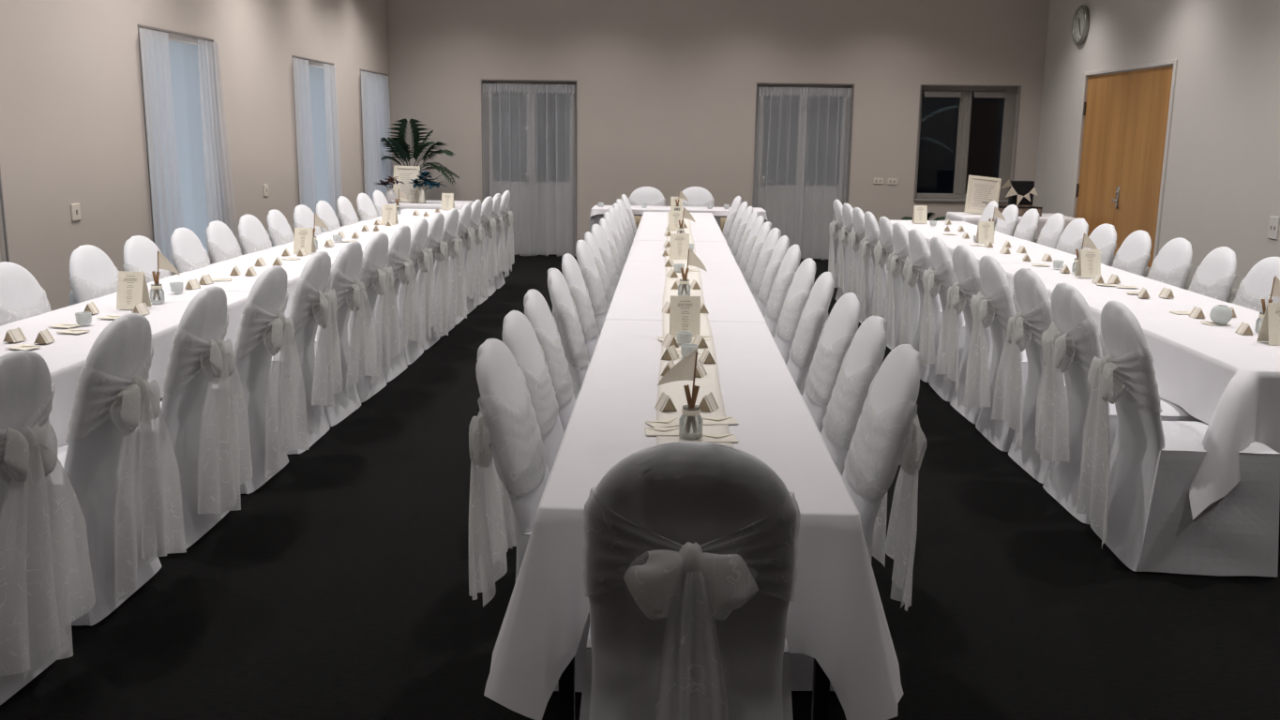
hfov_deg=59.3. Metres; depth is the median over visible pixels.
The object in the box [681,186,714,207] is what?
banquet chair
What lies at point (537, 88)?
sheer curtain
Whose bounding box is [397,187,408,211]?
pennant flag
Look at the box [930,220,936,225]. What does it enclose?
votive holder
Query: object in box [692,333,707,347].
place card
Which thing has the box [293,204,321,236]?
banquet chair
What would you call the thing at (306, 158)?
sheer curtain
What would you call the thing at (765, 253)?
banquet chair
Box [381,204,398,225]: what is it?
menu card
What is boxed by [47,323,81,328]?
card
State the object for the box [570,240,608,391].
banquet chair
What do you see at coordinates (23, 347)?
card
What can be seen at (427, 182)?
bunch
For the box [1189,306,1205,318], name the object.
place card
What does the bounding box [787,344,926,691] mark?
banquet chair
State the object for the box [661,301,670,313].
place card
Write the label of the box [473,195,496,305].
banquet chair
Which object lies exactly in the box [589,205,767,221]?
tablecloth
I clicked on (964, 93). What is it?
window
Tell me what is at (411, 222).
tablecloth
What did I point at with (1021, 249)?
place card
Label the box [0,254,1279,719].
floor
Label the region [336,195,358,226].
banquet chair
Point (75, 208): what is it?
light switch
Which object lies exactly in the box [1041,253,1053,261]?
place card
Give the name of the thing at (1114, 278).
place card
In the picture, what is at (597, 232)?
banquet chair
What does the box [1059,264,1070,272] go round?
place card
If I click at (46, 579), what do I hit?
banquet chair
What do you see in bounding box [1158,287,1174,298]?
place card
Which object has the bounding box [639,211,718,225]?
tablecloth
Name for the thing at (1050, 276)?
tablecloth
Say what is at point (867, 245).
banquet chair
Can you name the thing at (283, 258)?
card
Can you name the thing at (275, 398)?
banquet chair
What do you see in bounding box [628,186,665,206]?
banquet chair
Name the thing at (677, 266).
votive holder
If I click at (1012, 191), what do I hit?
bunting
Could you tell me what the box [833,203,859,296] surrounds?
banquet chair
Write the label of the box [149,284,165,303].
glass jar
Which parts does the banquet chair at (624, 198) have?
backrest, sash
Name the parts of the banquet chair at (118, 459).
seat, sash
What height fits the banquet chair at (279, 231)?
0.996 m
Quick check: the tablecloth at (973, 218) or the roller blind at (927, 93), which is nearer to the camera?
the tablecloth at (973, 218)
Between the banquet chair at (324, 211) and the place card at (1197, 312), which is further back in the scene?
the banquet chair at (324, 211)
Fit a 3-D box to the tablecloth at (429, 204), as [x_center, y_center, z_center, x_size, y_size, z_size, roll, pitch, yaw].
[-2.558,-1.541,13.494,1.277,0.695,1.095,1,12,1]
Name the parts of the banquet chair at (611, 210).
backrest, sash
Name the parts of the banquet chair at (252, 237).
backrest, sash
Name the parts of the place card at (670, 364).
panel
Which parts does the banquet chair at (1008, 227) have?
sash, backrest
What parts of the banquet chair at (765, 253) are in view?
sash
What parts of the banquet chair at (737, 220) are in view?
sash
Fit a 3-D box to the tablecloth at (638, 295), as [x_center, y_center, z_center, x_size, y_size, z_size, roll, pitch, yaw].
[0.243,-0.269,6.398,0.846,0.290,2.342,1,12,1]
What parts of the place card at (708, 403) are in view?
panel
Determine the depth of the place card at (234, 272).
6.61 m
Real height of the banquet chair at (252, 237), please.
0.996 m
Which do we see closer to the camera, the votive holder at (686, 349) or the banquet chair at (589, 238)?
the votive holder at (686, 349)
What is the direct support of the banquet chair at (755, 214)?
on the floor
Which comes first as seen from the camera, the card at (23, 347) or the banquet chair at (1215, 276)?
the card at (23, 347)
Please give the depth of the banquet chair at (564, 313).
5.00 m
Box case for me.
[997,180,1042,216]
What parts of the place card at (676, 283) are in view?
panel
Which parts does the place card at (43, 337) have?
panel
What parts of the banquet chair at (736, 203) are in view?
sash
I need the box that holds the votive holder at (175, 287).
[169,282,183,292]
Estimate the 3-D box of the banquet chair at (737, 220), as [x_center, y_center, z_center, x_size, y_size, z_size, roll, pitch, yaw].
[0.678,-0.962,10.373,0.655,0.996,0.538,1,12,2]
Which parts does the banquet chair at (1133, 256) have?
sash, backrest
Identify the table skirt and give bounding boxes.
[589,212,766,232]
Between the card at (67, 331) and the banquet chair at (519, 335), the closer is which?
the banquet chair at (519, 335)
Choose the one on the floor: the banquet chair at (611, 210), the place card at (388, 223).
the banquet chair at (611, 210)
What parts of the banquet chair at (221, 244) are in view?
backrest, sash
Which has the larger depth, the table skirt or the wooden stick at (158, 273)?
the table skirt
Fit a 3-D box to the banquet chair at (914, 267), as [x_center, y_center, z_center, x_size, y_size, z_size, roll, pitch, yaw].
[2.113,-0.387,7.643,0.655,0.996,0.538,1,12,0]
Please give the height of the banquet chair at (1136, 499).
0.996 m
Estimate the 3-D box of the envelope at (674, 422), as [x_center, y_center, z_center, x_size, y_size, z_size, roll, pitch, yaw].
[0.081,0.190,3.385,0.110,0.007,0.076,-5,13,-25]
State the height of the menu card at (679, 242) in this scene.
0.176 m
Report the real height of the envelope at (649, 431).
0.007 m
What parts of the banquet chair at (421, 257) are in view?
sash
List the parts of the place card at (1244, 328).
panel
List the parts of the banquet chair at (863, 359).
sash, backrest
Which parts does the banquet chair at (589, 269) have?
backrest, sash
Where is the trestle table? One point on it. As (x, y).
(820, 687)
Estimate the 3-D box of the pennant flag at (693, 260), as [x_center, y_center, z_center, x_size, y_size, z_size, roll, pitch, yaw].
[0.298,-0.474,5.976,0.115,0.248,0.008,0,12,-3]
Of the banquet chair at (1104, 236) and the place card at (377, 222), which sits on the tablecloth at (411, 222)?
the place card at (377, 222)
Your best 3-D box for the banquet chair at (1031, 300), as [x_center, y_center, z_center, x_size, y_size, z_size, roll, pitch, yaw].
[2.119,0.053,5.487,0.656,0.996,0.542,1,12,0]
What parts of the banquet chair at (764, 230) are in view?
sash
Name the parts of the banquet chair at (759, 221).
sash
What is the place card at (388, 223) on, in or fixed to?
on the tablecloth at (411, 222)
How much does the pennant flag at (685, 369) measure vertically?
0.248 m
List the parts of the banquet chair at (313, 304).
sash, backrest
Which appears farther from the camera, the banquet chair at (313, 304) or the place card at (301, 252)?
the place card at (301, 252)
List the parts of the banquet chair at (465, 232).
sash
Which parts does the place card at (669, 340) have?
panel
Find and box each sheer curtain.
[138,27,183,271]
[197,39,239,244]
[292,57,317,213]
[323,63,342,220]
[360,70,392,202]
[482,83,531,255]
[527,84,576,255]
[753,87,808,244]
[797,87,852,260]
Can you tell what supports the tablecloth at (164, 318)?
on the trestle table
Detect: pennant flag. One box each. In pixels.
[157,250,179,299]
[314,212,329,230]
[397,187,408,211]
[657,347,697,432]
[677,189,688,205]
[681,206,695,233]
[684,248,707,293]
[993,206,1005,221]
[1081,232,1097,249]
[1269,275,1279,299]
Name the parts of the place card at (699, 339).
panel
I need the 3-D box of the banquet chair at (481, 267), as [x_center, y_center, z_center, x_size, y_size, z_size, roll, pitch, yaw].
[-1.729,-0.943,10.122,0.656,0.996,0.533,1,12,2]
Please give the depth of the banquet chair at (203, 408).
4.42 m
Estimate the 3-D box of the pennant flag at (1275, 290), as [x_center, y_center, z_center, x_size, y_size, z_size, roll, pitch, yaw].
[2.900,-0.259,5.090,0.115,0.248,0.008,2,12,4]
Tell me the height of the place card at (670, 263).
0.052 m
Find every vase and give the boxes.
[384,187,396,203]
[418,186,425,203]
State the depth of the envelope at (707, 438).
3.22 m
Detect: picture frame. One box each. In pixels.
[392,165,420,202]
[963,175,1001,214]
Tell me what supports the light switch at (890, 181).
attached to the wall at (667, 89)
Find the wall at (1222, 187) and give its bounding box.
[1033,0,1279,289]
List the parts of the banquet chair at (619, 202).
backrest, sash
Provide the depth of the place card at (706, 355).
4.27 m
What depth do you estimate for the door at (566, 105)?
14.57 m
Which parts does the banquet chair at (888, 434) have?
sash, backrest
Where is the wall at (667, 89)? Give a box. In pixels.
[387,0,1050,241]
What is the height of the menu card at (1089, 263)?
0.176 m
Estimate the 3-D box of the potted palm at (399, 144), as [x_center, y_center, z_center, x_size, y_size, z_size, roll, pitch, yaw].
[-2.765,-2.114,13.974,1.022,1.730,0.729,1,12,1]
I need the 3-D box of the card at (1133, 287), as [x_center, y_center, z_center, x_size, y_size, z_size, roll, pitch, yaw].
[2.863,-0.431,6.613,0.110,0.007,0.076,3,12,11]
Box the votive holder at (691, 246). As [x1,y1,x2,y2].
[689,243,693,251]
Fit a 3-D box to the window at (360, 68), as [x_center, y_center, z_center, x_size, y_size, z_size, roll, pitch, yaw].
[-3.242,-2.385,13.757,0.068,2.217,1.264,1,12,1]
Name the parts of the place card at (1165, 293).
panel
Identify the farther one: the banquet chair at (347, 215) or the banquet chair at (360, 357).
the banquet chair at (347, 215)
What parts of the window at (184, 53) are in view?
frame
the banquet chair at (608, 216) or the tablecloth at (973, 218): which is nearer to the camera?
the banquet chair at (608, 216)
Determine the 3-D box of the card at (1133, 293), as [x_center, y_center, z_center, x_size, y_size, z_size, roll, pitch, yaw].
[2.812,-0.380,6.360,0.110,0.007,0.076,5,12,19]
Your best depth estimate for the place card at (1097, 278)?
6.78 m
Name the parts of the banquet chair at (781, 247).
sash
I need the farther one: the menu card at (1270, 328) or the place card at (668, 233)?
the place card at (668, 233)
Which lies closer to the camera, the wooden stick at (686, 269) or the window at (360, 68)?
the wooden stick at (686, 269)
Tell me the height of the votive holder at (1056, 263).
0.048 m
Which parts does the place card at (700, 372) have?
panel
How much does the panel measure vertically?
0.670 m
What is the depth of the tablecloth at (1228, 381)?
4.56 m
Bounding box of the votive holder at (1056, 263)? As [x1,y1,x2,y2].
[1053,260,1063,268]
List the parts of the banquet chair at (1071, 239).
sash, backrest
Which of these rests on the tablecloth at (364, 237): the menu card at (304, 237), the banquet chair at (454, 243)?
the menu card at (304, 237)
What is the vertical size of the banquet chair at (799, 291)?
0.996 m
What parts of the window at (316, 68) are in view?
frame, glass pane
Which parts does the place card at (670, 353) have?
panel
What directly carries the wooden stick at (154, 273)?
in the glass jar at (153, 287)
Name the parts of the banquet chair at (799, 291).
sash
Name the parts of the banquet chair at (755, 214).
sash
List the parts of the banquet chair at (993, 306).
sash, seat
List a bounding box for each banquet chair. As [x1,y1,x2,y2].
[0,261,51,326]
[0,350,95,705]
[57,313,186,625]
[68,244,118,305]
[122,235,170,283]
[160,265,308,494]
[160,286,252,548]
[170,227,210,275]
[206,220,241,264]
[238,214,271,255]
[266,209,294,247]
[271,251,342,454]
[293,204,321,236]
[314,240,377,426]
[316,200,340,232]
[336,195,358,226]
[347,232,400,403]
[356,193,377,222]
[372,190,389,216]
[374,225,422,382]
[396,218,436,364]
[416,212,452,349]
[433,208,466,336]
[449,203,476,324]
[462,199,487,314]
[468,338,589,692]
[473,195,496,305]
[484,193,506,296]
[493,310,564,582]
[494,190,514,288]
[523,288,575,433]
[547,268,589,400]
[561,253,599,373]
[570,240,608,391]
[579,441,800,719]
[584,231,613,310]
[590,224,618,295]
[599,217,622,279]
[603,211,626,269]
[608,207,629,258]
[612,202,632,251]
[616,198,634,242]
[620,194,637,235]
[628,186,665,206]
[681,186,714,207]
[722,195,741,242]
[726,201,748,251]
[731,206,752,258]
[735,210,759,266]
[738,215,764,275]
[743,221,771,286]
[749,227,781,302]
[756,235,789,317]
[764,244,800,337]
[773,257,815,393]
[786,271,834,396]
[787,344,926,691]
[802,292,860,433]
[820,315,887,566]
[828,199,849,301]
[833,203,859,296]
[846,207,874,323]
[857,211,887,323]
[872,216,903,349]
[884,222,919,351]
[898,228,942,382]
[918,236,965,402]
[935,244,993,424]
[963,255,1027,451]
[977,200,998,229]
[991,268,1066,483]
[994,204,1018,236]
[1013,208,1039,242]
[1035,283,1203,524]
[1037,212,1065,249]
[1055,217,1088,255]
[1075,301,1279,577]
[1082,223,1116,266]
[1111,230,1151,277]
[1146,237,1192,290]
[1188,246,1237,303]
[1232,256,1279,313]
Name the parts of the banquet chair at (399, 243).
sash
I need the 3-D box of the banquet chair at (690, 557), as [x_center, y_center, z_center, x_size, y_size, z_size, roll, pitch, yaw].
[0.110,0.601,2.662,0.532,0.996,0.646,1,12,1]
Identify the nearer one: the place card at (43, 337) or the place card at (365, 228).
the place card at (43, 337)
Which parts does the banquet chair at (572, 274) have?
sash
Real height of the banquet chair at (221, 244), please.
0.996 m
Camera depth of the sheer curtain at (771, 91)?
14.14 m
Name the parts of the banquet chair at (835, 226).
sash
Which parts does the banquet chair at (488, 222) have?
sash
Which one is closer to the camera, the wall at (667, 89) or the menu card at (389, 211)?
the menu card at (389, 211)
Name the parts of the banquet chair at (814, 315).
sash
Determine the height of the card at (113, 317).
0.007 m
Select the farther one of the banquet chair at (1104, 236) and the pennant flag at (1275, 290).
the banquet chair at (1104, 236)
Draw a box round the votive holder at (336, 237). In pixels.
[332,234,342,241]
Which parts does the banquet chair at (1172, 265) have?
sash, backrest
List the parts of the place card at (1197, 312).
panel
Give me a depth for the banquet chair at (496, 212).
11.13 m
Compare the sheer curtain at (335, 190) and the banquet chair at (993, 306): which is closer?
the banquet chair at (993, 306)
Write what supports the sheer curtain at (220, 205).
hanging from the window at (184, 53)
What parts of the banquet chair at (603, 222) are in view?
sash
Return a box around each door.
[481,78,577,256]
[752,82,854,258]
[1070,59,1177,268]
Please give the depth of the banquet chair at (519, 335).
3.88 m
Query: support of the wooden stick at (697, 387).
in the glass jar at (696, 412)
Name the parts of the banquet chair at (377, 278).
sash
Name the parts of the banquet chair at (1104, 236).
sash, backrest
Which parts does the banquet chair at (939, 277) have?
sash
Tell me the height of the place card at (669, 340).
0.052 m
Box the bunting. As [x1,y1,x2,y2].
[1001,180,1038,206]
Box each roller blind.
[923,90,961,97]
[973,90,1006,98]
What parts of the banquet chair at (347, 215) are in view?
sash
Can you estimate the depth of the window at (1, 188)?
6.07 m
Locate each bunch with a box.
[376,176,405,187]
[408,170,446,192]
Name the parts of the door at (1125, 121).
handle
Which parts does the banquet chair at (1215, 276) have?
sash, backrest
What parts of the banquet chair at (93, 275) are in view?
sash, backrest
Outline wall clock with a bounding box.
[1071,5,1089,45]
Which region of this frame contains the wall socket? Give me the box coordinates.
[1267,215,1279,240]
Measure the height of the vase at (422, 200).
0.190 m
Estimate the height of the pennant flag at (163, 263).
0.248 m
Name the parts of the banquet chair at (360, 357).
sash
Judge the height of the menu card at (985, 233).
0.176 m
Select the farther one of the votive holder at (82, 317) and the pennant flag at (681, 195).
the pennant flag at (681, 195)
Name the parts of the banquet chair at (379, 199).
backrest, sash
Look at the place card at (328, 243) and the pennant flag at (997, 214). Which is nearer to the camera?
the place card at (328, 243)
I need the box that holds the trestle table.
[558,656,829,719]
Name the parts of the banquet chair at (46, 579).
sash, backrest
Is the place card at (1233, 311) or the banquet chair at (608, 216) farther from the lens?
the banquet chair at (608, 216)
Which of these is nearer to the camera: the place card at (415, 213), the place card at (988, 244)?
the place card at (988, 244)
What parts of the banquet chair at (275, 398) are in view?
sash, backrest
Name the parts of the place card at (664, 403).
panel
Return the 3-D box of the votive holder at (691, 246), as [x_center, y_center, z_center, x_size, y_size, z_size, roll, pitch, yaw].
[0.363,-0.828,8.277,0.068,0.048,0.068,4,12,14]
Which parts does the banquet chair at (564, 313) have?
sash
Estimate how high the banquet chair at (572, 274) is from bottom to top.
0.996 m
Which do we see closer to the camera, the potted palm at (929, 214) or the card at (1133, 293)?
the card at (1133, 293)
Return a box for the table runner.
[656,211,733,447]
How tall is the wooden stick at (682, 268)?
0.143 m
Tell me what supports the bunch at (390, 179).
in the vase at (390, 195)
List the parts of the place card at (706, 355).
panel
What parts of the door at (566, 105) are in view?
glass pane, handle, glass pane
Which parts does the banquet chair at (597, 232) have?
sash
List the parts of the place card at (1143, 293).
panel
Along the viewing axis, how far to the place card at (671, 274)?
6.78 m
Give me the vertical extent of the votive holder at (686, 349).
0.048 m
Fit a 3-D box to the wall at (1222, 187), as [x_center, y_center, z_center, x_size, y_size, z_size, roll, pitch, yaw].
[4.911,-1.234,5.856,0.240,3.450,17.440,1,12,1]
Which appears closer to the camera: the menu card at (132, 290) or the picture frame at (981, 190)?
the menu card at (132, 290)
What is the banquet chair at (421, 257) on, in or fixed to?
on the floor
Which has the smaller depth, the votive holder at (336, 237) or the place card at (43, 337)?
the place card at (43, 337)
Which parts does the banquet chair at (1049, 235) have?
sash, backrest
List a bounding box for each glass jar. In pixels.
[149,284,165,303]
[314,236,317,249]
[677,279,691,296]
[678,405,703,439]
[1071,257,1078,272]
[1254,312,1264,332]
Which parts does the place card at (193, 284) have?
panel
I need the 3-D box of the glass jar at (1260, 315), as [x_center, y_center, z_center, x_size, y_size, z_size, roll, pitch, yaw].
[2.837,-0.170,5.114,0.068,0.090,0.068,2,12,8]
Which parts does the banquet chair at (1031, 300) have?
sash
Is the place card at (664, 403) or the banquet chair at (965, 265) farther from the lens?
the banquet chair at (965, 265)
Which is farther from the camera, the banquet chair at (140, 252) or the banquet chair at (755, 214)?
the banquet chair at (755, 214)
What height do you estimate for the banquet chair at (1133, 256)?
0.996 m
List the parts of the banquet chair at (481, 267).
sash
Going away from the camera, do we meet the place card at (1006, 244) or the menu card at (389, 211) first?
the place card at (1006, 244)
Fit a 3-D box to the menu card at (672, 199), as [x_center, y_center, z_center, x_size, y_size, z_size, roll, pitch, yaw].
[0.395,-1.664,12.084,0.128,0.176,0.092,1,12,1]
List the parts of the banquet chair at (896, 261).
sash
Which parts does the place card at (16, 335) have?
panel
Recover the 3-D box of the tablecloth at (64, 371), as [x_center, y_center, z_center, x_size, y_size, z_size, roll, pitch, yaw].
[-2.482,0.392,3.364,1.007,0.445,1.993,1,12,1]
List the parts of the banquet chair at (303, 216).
backrest, sash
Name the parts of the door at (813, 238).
handle, glass pane, frame, glass pane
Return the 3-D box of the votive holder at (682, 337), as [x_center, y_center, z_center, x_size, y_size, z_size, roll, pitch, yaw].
[0.183,-0.092,4.649,0.068,0.048,0.068,1,12,3]
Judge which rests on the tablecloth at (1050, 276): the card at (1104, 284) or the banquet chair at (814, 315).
the card at (1104, 284)
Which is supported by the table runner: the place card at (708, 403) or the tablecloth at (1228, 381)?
the place card at (708, 403)
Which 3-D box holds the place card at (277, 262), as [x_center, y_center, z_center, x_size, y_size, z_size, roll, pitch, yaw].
[-2.300,-0.629,7.138,0.056,0.052,0.070,-2,12,-11]
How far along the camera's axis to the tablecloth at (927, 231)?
10.55 m
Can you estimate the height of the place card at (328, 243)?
0.052 m
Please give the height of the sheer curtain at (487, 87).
2.177 m
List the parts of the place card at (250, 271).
panel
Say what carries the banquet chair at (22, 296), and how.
on the floor
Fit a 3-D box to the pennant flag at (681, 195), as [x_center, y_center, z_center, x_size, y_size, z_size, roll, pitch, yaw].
[0.456,-1.685,11.930,0.115,0.248,0.008,0,12,-6]
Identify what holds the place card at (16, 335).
on the tablecloth at (164, 318)
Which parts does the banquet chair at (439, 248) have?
sash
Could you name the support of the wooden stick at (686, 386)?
in the glass jar at (696, 412)
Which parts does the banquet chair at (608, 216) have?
sash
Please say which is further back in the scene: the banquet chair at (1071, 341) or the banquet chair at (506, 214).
the banquet chair at (506, 214)
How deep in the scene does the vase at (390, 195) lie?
13.12 m
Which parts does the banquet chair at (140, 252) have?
backrest, sash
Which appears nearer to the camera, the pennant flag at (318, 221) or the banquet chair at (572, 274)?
the banquet chair at (572, 274)
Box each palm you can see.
[380,118,459,184]
[900,211,945,220]
[919,105,958,152]
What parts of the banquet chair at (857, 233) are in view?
sash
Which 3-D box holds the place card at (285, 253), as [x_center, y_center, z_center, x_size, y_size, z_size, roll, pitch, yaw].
[-2.412,-0.737,7.662,0.056,0.052,0.070,-1,12,-10]
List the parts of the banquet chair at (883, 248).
sash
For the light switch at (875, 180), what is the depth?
14.34 m
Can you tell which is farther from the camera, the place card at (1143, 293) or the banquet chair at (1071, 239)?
the banquet chair at (1071, 239)
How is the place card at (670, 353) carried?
on the table runner
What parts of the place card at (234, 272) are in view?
panel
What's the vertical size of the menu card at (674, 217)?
0.176 m
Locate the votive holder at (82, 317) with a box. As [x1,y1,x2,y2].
[75,311,91,324]
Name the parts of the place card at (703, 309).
panel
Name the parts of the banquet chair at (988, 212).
sash, backrest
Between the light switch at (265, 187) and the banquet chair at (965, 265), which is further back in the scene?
the light switch at (265, 187)
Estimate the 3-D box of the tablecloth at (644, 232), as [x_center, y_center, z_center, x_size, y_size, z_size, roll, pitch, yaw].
[0.345,-0.985,9.919,0.844,0.290,1.731,1,12,1]
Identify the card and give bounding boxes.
[2,327,27,342]
[4,344,41,350]
[33,329,55,344]
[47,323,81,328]
[55,329,90,333]
[83,301,99,314]
[97,315,120,319]
[116,271,151,309]
[131,302,150,315]
[184,278,201,289]
[198,274,213,285]
[211,278,232,281]
[229,266,240,275]
[244,266,256,275]
[254,256,266,266]
[272,256,282,265]
[280,257,300,259]
[281,247,290,255]
[293,227,316,254]
[296,247,307,255]
[323,239,334,246]
[351,231,359,238]
[361,225,369,230]
[373,219,381,225]
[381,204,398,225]
[385,220,392,225]
[412,210,419,215]
[441,193,454,210]
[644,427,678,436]
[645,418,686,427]
[654,391,677,412]
[656,336,677,341]
[660,345,679,361]
[660,360,675,376]
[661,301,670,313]
[661,333,679,347]
[662,240,670,247]
[662,248,669,255]
[663,229,670,236]
[664,258,674,267]
[666,268,677,277]
[668,210,683,230]
[669,233,689,259]
[669,295,700,337]
[670,196,682,210]
[670,279,681,289]
[683,269,699,271]
[690,279,700,289]
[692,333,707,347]
[692,335,712,340]
[695,361,707,377]
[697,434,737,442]
[698,348,715,363]
[698,391,719,412]
[700,301,708,313]
[702,417,738,425]
[911,205,927,223]
[957,225,964,231]
[962,232,969,238]
[975,221,993,243]
[983,240,993,247]
[999,246,1010,254]
[1002,240,1011,247]
[1016,245,1026,253]
[1022,253,1031,261]
[1031,263,1050,266]
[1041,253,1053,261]
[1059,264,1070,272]
[1074,249,1100,277]
[1091,273,1104,283]
[1096,283,1116,286]
[1107,273,1120,283]
[1115,285,1138,288]
[1126,291,1139,294]
[1137,287,1150,298]
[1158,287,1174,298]
[1169,311,1190,314]
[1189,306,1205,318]
[1200,321,1231,325]
[1230,306,1236,317]
[1234,321,1253,335]
[1256,302,1279,345]
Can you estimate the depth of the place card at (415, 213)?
11.33 m
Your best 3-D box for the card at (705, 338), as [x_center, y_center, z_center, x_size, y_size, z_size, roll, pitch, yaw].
[0.250,-0.096,4.796,0.110,0.007,0.076,4,12,16]
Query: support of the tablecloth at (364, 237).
on the trestle table
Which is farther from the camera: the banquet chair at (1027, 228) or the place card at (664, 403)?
the banquet chair at (1027, 228)
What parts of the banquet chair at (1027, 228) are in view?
sash, backrest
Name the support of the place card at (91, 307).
on the tablecloth at (164, 318)
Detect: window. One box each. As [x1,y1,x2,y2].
[0,169,9,262]
[137,24,213,254]
[292,55,333,204]
[360,68,387,193]
[913,84,1021,203]
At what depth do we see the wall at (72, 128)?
7.36 m
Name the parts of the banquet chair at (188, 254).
backrest, sash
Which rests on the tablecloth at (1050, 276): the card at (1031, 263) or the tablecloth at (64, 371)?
the card at (1031, 263)
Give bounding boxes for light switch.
[70,203,81,221]
[263,184,268,195]
[873,178,883,183]
[887,178,897,184]
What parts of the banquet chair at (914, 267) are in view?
sash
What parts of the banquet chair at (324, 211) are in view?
sash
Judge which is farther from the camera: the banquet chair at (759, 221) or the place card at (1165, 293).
the banquet chair at (759, 221)
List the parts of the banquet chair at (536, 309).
sash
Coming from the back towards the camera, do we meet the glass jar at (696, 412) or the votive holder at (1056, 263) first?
the votive holder at (1056, 263)
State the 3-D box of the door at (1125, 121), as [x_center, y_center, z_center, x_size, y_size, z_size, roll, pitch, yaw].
[4.967,-1.852,11.695,0.163,2.330,2.360,1,12,1]
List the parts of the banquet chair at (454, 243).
sash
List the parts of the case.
lid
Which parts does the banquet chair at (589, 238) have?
sash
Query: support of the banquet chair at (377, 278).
on the floor
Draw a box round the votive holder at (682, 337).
[676,331,692,344]
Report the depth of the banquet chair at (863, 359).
3.81 m
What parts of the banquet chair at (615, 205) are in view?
backrest, sash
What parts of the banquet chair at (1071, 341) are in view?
sash, backrest, seat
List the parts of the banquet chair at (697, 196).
sash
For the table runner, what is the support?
on the tablecloth at (638, 295)
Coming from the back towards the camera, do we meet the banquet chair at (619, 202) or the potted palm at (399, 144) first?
the potted palm at (399, 144)
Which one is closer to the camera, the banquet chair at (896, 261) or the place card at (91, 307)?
the place card at (91, 307)
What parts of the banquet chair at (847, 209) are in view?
sash, backrest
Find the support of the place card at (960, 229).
on the tablecloth at (927, 231)
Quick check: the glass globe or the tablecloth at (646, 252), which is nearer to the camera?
the glass globe
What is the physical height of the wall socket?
0.170 m
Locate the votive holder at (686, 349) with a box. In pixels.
[680,343,698,358]
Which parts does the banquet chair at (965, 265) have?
sash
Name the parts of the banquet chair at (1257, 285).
sash, backrest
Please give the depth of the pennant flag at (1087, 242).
7.24 m
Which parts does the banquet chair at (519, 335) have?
backrest, sash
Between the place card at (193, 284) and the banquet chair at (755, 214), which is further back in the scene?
the banquet chair at (755, 214)
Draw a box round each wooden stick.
[151,271,160,300]
[152,271,159,300]
[680,267,687,294]
[680,268,689,294]
[683,384,696,433]
[684,385,699,433]
[1261,298,1265,315]
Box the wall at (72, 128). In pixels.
[0,0,391,311]
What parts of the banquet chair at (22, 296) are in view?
backrest, sash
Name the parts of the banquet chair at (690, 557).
seat, sash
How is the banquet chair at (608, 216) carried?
on the floor
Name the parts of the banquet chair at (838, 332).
sash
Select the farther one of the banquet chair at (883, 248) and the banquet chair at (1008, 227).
the banquet chair at (1008, 227)
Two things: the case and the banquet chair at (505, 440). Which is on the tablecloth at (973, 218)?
the case
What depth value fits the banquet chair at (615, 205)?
9.76 m
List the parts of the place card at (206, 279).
panel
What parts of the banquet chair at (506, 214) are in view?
sash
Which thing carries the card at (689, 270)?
on the table runner
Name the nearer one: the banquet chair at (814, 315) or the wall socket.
the banquet chair at (814, 315)
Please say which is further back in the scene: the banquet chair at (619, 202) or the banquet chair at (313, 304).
the banquet chair at (619, 202)
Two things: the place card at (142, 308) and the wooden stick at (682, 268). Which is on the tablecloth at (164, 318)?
the place card at (142, 308)
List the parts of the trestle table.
leg, leg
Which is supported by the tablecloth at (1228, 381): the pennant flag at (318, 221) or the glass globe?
the glass globe
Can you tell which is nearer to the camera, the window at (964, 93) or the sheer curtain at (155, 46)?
the sheer curtain at (155, 46)
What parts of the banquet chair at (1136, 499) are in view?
backrest, sash, seat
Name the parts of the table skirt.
satin panel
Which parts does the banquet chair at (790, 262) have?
sash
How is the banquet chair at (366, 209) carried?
on the floor
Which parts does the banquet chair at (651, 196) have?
sash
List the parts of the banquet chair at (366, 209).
sash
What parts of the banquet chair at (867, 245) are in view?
sash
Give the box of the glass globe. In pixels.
[1209,304,1232,324]
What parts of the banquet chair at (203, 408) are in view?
sash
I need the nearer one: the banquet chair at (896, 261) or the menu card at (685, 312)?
the menu card at (685, 312)
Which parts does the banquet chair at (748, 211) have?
sash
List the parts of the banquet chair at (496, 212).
sash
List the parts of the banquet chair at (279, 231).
backrest, sash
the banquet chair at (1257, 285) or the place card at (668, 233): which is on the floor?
the banquet chair at (1257, 285)
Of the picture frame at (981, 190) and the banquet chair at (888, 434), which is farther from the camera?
the picture frame at (981, 190)
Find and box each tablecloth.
[0,289,249,398]
[43,357,86,447]
[146,253,336,317]
[253,231,393,255]
[331,217,431,232]
[377,209,460,218]
[389,200,473,210]
[483,389,903,719]
[580,319,799,393]
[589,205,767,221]
[604,263,766,323]
[625,240,737,265]
[632,224,726,241]
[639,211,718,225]
[889,220,1023,241]
[926,238,1103,265]
[944,211,1075,238]
[999,262,1226,302]
[1085,300,1279,519]
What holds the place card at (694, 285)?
on the table runner
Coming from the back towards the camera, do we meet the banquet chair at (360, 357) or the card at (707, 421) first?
the banquet chair at (360, 357)
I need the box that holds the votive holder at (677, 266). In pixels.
[673,263,684,271]
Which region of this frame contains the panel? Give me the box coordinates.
[720,217,726,232]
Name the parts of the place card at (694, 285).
panel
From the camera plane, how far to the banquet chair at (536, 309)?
4.34 m
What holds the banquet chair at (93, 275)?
on the floor
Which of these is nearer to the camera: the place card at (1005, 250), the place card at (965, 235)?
the place card at (1005, 250)
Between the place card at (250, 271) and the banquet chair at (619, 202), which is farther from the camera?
the banquet chair at (619, 202)
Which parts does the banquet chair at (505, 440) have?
sash, backrest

